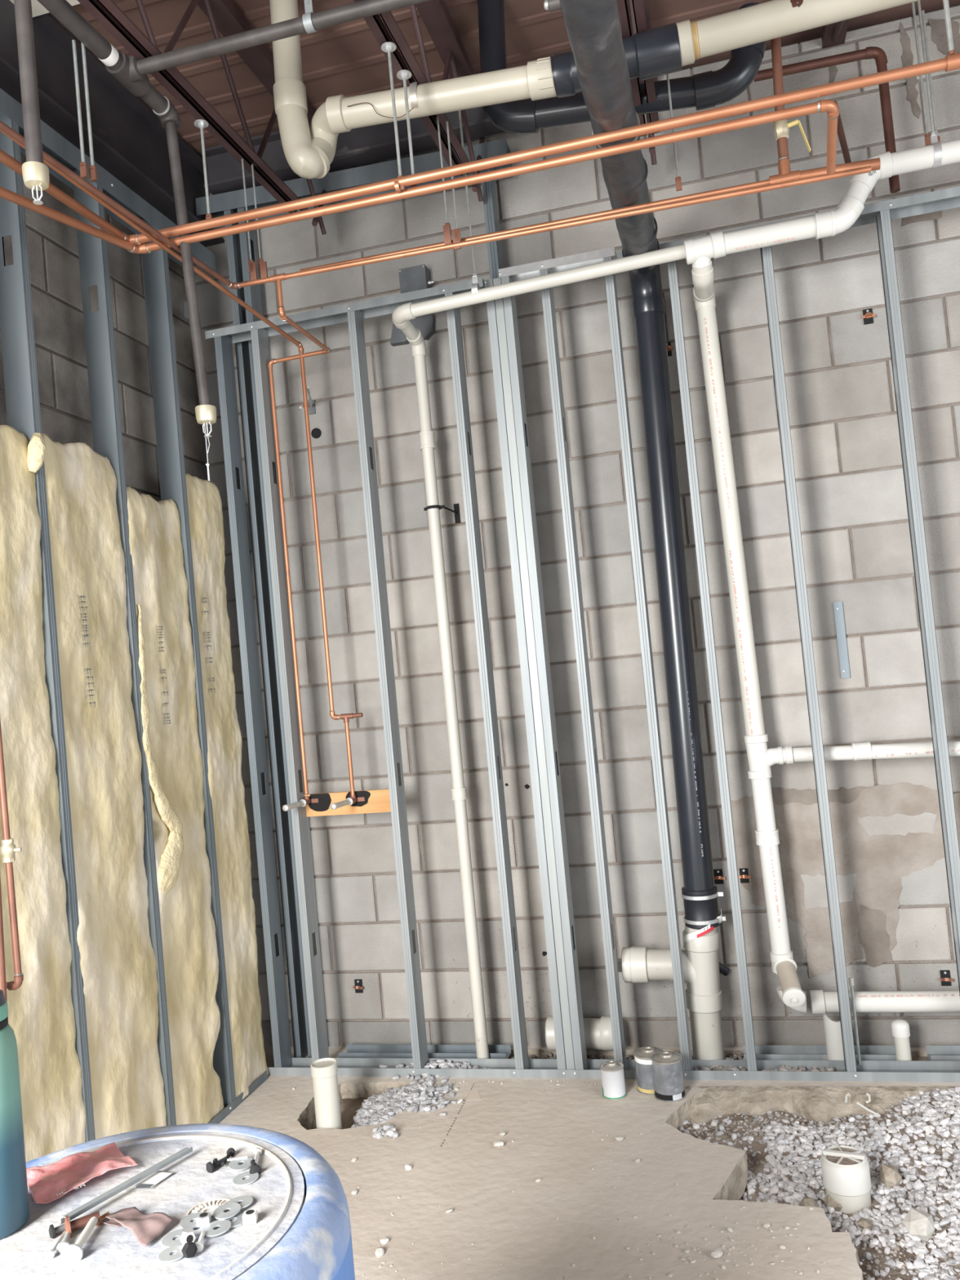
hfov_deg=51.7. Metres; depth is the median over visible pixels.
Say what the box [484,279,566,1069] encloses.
stud
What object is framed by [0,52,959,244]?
supply pipe
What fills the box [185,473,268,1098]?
insulation batt
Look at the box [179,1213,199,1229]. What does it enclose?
washer
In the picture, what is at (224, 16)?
joist
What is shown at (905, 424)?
stud
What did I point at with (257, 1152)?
bolt
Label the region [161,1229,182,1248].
washer
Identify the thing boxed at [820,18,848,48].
joist
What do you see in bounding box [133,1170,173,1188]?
paper card
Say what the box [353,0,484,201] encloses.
joist
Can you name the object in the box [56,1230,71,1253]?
bolt
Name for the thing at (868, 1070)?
track
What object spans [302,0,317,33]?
hanger
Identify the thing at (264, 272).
clamp
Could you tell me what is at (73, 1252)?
bolt
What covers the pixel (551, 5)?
pipe
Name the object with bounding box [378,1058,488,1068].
gravel
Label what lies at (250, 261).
rod
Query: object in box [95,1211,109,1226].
bolt
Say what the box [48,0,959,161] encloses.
ceiling
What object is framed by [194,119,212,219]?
rod
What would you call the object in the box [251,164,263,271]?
rod
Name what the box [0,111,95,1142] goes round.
stud
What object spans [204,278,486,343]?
track
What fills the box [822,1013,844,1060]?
pipe offcut
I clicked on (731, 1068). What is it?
gravel
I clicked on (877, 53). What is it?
old copper line
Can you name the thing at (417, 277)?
wall box
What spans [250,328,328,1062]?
stud
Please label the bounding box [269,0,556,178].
drain pipe
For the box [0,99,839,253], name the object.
supply pipe
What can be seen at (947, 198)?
track
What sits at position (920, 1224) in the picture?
chunk
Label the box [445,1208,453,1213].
stone
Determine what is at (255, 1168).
bolt
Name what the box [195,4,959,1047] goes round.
wall
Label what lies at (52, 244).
wall
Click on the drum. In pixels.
(302, 1229)
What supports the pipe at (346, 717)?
attached to the clamp at (311, 404)
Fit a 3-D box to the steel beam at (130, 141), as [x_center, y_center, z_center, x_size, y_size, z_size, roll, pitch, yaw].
[-1.576,-1.923,2.888,0.120,0.312,3.300,-6,-2,14]
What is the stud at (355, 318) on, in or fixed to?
on the track at (868, 1070)
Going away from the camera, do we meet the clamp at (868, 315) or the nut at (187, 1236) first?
the nut at (187, 1236)
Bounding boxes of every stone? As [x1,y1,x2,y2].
[351,1189,357,1195]
[374,1246,384,1257]
[379,1237,389,1244]
[404,1164,412,1170]
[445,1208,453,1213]
[493,1141,503,1146]
[499,1131,506,1136]
[615,1136,623,1141]
[634,1157,640,1163]
[684,1248,689,1253]
[710,1248,723,1257]
[727,1226,733,1231]
[763,1222,769,1227]
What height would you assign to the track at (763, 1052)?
0.032 m
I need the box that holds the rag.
[26,1142,138,1203]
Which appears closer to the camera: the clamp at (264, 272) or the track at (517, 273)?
the clamp at (264, 272)
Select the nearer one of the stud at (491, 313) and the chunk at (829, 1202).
the chunk at (829, 1202)
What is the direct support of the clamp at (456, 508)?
attached to the wall at (897, 927)
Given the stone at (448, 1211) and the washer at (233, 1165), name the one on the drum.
the washer at (233, 1165)
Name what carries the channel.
on the drum
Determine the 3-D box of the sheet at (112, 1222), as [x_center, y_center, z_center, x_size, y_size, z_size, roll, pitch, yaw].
[-0.437,0.705,1.200,0.033,0.005,0.022,-7,-2,32]
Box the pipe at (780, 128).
[299,37,880,271]
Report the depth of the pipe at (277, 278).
3.21 m
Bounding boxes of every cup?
[22,160,49,191]
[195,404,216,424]
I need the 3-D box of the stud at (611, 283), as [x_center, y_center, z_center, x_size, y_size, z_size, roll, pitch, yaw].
[0.618,0.079,3.645,0.032,3.000,0.092,-6,-2,14]
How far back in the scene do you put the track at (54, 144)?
3.41 m
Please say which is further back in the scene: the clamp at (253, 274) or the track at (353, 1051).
the track at (353, 1051)
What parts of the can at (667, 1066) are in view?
lid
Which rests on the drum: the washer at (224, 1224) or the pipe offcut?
the washer at (224, 1224)
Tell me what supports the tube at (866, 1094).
on the gravel bed
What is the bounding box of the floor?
[219,1045,959,1279]
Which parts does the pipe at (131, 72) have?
frame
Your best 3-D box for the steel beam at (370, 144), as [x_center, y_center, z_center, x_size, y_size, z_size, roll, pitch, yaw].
[-0.481,-2.053,4.048,1.400,0.162,0.100,-6,-2,14]
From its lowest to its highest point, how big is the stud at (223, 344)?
3.000 m
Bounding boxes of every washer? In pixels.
[158,1244,183,1262]
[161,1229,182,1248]
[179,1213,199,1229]
[182,1221,209,1236]
[194,119,208,128]
[204,1219,231,1236]
[213,1202,240,1219]
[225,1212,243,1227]
[226,1195,253,1209]
[228,1156,253,1170]
[232,1171,258,1186]
[381,41,395,52]
[396,69,411,79]
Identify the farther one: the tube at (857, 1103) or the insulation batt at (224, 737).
the insulation batt at (224, 737)
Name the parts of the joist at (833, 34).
web rod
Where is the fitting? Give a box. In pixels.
[551,22,682,97]
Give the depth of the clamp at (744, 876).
3.79 m
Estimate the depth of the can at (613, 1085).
3.44 m
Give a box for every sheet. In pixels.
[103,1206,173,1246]
[103,1218,122,1227]
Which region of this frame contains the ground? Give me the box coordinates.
[310,1056,959,1279]
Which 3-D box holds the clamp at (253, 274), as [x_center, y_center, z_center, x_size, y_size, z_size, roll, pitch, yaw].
[-0.773,-1.253,3.378,0.022,0.065,0.008,-6,-2,14]
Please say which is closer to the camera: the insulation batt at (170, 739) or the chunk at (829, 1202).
the chunk at (829, 1202)
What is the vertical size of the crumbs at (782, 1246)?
0.011 m
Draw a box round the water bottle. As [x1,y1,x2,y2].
[0,989,29,1239]
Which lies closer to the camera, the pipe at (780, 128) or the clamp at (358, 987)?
the pipe at (780, 128)
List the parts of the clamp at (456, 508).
plate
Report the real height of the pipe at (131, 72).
1.100 m
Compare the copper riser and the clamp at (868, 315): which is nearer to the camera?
the copper riser
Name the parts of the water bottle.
lid, lid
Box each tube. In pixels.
[844,1092,850,1102]
[855,1101,879,1116]
[865,1092,871,1102]
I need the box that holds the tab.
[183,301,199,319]
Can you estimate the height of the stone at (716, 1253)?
0.016 m
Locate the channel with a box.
[60,1146,192,1224]
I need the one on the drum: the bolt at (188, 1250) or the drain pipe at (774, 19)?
the bolt at (188, 1250)
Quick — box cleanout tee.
[617,909,724,1059]
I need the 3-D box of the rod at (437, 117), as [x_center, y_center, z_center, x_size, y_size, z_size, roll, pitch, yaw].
[-0.123,-1.538,3.239,0.018,0.438,0.017,-6,-2,14]
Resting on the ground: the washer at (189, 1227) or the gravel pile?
the gravel pile
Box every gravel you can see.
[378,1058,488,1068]
[691,1057,835,1071]
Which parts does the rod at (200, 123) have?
rod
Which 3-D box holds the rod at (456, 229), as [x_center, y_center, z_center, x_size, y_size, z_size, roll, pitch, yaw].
[-0.089,-1.486,3.209,0.018,0.396,0.017,-6,-2,14]
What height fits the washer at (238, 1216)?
0.003 m
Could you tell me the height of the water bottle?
0.287 m
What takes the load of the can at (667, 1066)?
on the floor
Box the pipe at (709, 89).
[477,0,766,133]
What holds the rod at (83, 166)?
hanging from the joist at (224, 16)
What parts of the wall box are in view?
plate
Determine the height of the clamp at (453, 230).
0.065 m
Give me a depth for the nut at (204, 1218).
1.18 m
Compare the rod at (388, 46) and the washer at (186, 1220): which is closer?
the washer at (186, 1220)
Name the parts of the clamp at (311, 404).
plate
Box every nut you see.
[179,1231,195,1245]
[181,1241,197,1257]
[195,1211,211,1225]
[242,1208,257,1226]
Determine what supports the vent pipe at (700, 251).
hanging from the hanger at (934, 140)
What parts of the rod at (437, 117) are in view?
rod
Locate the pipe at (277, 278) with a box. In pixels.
[0,120,871,794]
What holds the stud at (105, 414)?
on the track at (235, 1103)
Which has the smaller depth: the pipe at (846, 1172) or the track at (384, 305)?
the pipe at (846, 1172)
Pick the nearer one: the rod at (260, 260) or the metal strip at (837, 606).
the rod at (260, 260)
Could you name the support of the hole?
attached to the wall at (897, 927)
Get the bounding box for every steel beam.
[0,0,224,247]
[200,106,505,195]
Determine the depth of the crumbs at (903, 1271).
3.20 m
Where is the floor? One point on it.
(557, 1144)
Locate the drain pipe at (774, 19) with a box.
[675,0,919,66]
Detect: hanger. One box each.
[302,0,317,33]
[458,110,479,293]
[917,0,942,168]
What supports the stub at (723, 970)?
attached to the wall at (897, 927)
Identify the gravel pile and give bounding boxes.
[350,1071,457,1138]
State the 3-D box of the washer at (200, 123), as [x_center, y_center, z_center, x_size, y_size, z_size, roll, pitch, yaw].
[-0.875,-1.621,3.110,0.044,0.003,0.044,-6,-2,14]
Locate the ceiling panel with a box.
[9,0,79,17]
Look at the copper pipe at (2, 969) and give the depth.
2.46 m
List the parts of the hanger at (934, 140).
rod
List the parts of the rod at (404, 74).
rod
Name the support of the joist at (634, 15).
attached to the ceiling
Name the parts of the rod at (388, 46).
rod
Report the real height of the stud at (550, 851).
3.000 m
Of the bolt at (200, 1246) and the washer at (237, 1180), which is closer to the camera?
the bolt at (200, 1246)
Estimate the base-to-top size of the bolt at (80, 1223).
0.026 m
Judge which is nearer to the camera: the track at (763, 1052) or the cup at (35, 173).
the cup at (35, 173)
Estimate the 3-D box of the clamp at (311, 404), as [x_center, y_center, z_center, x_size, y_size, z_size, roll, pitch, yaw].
[-0.711,-0.981,4.123,0.044,0.111,0.277,-5,-2,-1]
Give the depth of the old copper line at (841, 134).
3.48 m
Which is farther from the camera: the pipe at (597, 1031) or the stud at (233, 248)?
the stud at (233, 248)
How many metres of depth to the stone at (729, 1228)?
2.59 m
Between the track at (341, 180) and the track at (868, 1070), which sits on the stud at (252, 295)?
the track at (341, 180)
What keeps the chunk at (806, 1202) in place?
on the gravel bed
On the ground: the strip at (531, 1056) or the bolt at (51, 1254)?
the strip at (531, 1056)
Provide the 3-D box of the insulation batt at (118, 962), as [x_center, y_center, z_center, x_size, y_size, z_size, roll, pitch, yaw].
[-1.198,0.540,3.113,0.100,2.358,0.420,-6,-2,14]
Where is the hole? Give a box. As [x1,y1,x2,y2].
[311,427,321,438]
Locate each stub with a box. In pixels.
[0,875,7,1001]
[719,962,729,976]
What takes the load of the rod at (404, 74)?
hanging from the joist at (436, 17)
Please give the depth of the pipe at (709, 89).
3.33 m
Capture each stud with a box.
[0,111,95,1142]
[72,169,176,1125]
[139,218,235,1107]
[213,334,292,1067]
[223,208,307,1057]
[237,205,311,1057]
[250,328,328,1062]
[346,310,428,1068]
[444,291,529,1069]
[480,167,503,279]
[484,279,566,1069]
[493,277,575,1069]
[501,275,587,1069]
[539,268,626,1070]
[603,256,693,1070]
[667,260,757,1071]
[760,245,857,1071]
[875,208,959,994]
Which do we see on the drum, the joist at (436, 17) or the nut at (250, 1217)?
the nut at (250, 1217)
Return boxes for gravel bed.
[679,1084,959,1279]
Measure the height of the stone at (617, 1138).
0.012 m
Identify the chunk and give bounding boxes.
[799,1197,818,1207]
[823,1194,842,1211]
[856,1217,873,1230]
[879,1163,902,1187]
[902,1208,934,1241]
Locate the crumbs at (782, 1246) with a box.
[343,1080,845,1279]
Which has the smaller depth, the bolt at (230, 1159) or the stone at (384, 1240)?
the bolt at (230, 1159)
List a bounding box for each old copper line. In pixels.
[754,46,900,193]
[834,101,851,163]
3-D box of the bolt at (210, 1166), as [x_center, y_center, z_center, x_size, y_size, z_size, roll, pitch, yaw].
[-0.353,0.705,1.331,0.015,0.015,0.030,-7,-3,43]
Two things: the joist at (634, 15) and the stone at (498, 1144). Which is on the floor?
the stone at (498, 1144)
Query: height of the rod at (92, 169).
0.404 m
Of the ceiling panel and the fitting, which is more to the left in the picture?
the ceiling panel
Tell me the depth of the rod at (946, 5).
2.48 m
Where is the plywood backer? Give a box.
[305,788,391,817]
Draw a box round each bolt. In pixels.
[47,1231,66,1258]
[48,1223,65,1239]
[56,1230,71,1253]
[62,1216,97,1262]
[64,1211,100,1238]
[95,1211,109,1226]
[195,1230,204,1252]
[205,1156,227,1173]
[213,1155,248,1163]
[221,1147,235,1166]
[249,1159,261,1173]
[253,1147,262,1164]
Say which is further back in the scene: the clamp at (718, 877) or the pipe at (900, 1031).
the clamp at (718, 877)
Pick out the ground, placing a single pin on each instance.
(348, 1107)
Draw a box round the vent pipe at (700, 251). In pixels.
[391,138,959,1058]
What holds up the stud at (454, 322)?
on the track at (868, 1070)
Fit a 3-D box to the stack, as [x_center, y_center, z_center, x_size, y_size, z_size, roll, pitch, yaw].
[0.387,-0.237,2.380,0.164,2.570,2.920,-6,-2,14]
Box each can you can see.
[600,1060,626,1100]
[633,1046,663,1095]
[650,1051,685,1102]
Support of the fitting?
attached to the drain pipe at (309, 151)
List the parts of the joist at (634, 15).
web rod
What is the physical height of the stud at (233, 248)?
3.606 m
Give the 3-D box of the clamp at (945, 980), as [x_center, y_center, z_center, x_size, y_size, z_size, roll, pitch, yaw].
[1.698,1.233,3.602,0.045,0.055,0.032,-6,-2,14]
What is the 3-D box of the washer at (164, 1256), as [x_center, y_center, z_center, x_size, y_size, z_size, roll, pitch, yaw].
[-0.350,0.700,1.130,0.033,0.003,0.033,-6,-2,14]
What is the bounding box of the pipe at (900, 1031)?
[890,1018,911,1060]
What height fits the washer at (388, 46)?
0.003 m
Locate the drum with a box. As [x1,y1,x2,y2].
[0,1123,355,1279]
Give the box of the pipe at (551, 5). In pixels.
[543,0,561,12]
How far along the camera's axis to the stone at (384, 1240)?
2.68 m
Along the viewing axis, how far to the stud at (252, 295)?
4.14 m
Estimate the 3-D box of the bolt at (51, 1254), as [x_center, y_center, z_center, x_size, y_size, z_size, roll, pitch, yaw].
[-0.498,0.712,1.167,0.008,0.009,0.047,-5,-2,-3]
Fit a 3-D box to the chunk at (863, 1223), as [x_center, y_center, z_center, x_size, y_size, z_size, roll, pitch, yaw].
[1.047,1.587,2.684,0.037,0.055,0.062,-7,-3,36]
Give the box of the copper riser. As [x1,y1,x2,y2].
[0,719,23,991]
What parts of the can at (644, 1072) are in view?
lid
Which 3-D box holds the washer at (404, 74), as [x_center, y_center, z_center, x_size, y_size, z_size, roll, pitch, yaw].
[-0.221,-1.649,2.889,0.043,0.003,0.044,-6,-2,14]
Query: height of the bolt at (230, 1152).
0.011 m
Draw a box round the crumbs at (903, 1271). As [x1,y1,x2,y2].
[680,1089,959,1279]
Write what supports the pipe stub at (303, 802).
attached to the plywood backer
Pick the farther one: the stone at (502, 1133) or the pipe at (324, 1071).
the pipe at (324, 1071)
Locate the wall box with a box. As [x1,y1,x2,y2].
[390,264,435,346]
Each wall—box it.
[0,152,208,502]
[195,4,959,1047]
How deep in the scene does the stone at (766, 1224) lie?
2.59 m
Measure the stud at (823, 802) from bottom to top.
3.000 m
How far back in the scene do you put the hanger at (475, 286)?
3.66 m
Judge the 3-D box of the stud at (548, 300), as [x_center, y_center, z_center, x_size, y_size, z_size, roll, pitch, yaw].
[0.386,0.102,3.703,0.032,3.000,0.092,-6,-2,14]
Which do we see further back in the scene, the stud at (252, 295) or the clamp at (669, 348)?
the stud at (252, 295)
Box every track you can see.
[0,88,216,276]
[195,138,513,229]
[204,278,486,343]
[208,1070,267,1123]
[266,1057,959,1082]
[338,1044,511,1058]
[497,247,617,281]
[617,186,959,258]
[742,1044,896,1060]
[925,1045,959,1061]
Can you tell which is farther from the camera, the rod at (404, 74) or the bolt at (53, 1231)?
the rod at (404, 74)
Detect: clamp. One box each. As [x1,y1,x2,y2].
[248,262,257,279]
[259,261,267,278]
[299,386,315,414]
[353,978,363,992]
[423,503,460,523]
[443,224,451,244]
[452,228,461,249]
[666,342,673,356]
[713,869,724,884]
[738,867,751,883]
[862,308,875,324]
[939,969,953,986]
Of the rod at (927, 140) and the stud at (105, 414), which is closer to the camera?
the stud at (105, 414)
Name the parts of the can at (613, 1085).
lid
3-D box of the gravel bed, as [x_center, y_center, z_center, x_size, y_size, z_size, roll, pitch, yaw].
[1.340,1.545,2.667,1.677,0.174,1.330,-6,-2,14]
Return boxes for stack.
[559,0,725,929]
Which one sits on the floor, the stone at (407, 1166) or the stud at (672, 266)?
the stone at (407, 1166)
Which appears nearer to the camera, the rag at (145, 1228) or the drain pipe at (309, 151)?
the rag at (145, 1228)
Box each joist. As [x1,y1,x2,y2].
[77,0,334,235]
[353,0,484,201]
[617,0,660,164]
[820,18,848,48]
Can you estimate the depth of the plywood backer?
3.95 m
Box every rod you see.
[71,40,88,178]
[80,41,97,182]
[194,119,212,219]
[241,159,253,272]
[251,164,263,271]
[381,41,404,191]
[396,69,417,187]
[436,115,451,235]
[445,121,461,241]
[666,74,682,191]
[911,1,930,146]
[921,9,940,142]
[942,0,955,54]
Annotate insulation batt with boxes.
[0,425,85,1162]
[41,433,166,1139]
[126,486,224,1124]
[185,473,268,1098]
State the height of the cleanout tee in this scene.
0.653 m
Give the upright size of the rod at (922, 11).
0.488 m
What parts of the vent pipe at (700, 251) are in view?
cleanout arm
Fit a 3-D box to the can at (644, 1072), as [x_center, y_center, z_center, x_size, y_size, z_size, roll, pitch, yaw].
[0.601,1.513,3.494,0.105,0.141,0.105,-6,-2,14]
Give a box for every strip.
[511,1053,743,1059]
[833,601,850,678]
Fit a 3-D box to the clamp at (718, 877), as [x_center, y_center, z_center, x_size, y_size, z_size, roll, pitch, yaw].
[0.919,0.911,3.803,0.045,0.055,0.032,-6,-2,14]
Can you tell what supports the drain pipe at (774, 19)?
attached to the fitting
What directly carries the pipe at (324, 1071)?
on the ground
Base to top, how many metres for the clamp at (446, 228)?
0.065 m
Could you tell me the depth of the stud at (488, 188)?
3.92 m
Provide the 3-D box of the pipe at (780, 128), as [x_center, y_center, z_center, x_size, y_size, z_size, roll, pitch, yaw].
[0.268,-1.543,3.171,1.861,0.474,0.046,-6,-2,14]
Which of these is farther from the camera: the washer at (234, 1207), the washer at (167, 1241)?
the washer at (234, 1207)
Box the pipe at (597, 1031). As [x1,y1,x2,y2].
[545,1015,613,1050]
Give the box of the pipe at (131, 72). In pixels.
[37,0,430,453]
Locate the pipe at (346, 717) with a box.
[0,129,363,795]
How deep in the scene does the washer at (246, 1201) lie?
1.23 m
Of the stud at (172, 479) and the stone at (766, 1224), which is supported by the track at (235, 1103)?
the stud at (172, 479)
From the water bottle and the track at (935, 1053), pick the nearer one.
the water bottle
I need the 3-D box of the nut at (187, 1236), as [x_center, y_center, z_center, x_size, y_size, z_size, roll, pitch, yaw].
[-0.338,0.693,1.146,0.015,0.017,0.013,-3,-3,-44]
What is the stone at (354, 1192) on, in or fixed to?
on the floor
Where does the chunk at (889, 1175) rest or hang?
on the gravel bed
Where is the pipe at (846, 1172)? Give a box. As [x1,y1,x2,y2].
[821,1145,871,1213]
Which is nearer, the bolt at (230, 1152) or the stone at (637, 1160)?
the bolt at (230, 1152)
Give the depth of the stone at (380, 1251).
2.62 m
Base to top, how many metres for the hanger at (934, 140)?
0.764 m
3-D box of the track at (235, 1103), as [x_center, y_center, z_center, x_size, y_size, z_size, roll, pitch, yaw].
[-1.209,1.702,2.627,0.098,0.032,2.670,-6,-2,14]
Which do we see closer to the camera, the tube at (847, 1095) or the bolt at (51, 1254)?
the bolt at (51, 1254)
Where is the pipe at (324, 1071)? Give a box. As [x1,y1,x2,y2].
[310,1057,342,1128]
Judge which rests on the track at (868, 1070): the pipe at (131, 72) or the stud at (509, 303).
the stud at (509, 303)
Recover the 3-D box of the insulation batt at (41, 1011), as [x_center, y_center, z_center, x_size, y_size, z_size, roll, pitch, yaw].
[-1.286,0.541,2.700,0.128,2.341,0.440,-6,-2,14]
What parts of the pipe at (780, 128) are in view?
handle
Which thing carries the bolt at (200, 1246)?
on the drum
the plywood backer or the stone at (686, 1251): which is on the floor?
the stone at (686, 1251)
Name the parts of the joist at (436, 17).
web rod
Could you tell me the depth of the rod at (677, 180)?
3.03 m
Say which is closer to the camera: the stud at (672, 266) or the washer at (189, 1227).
the washer at (189, 1227)

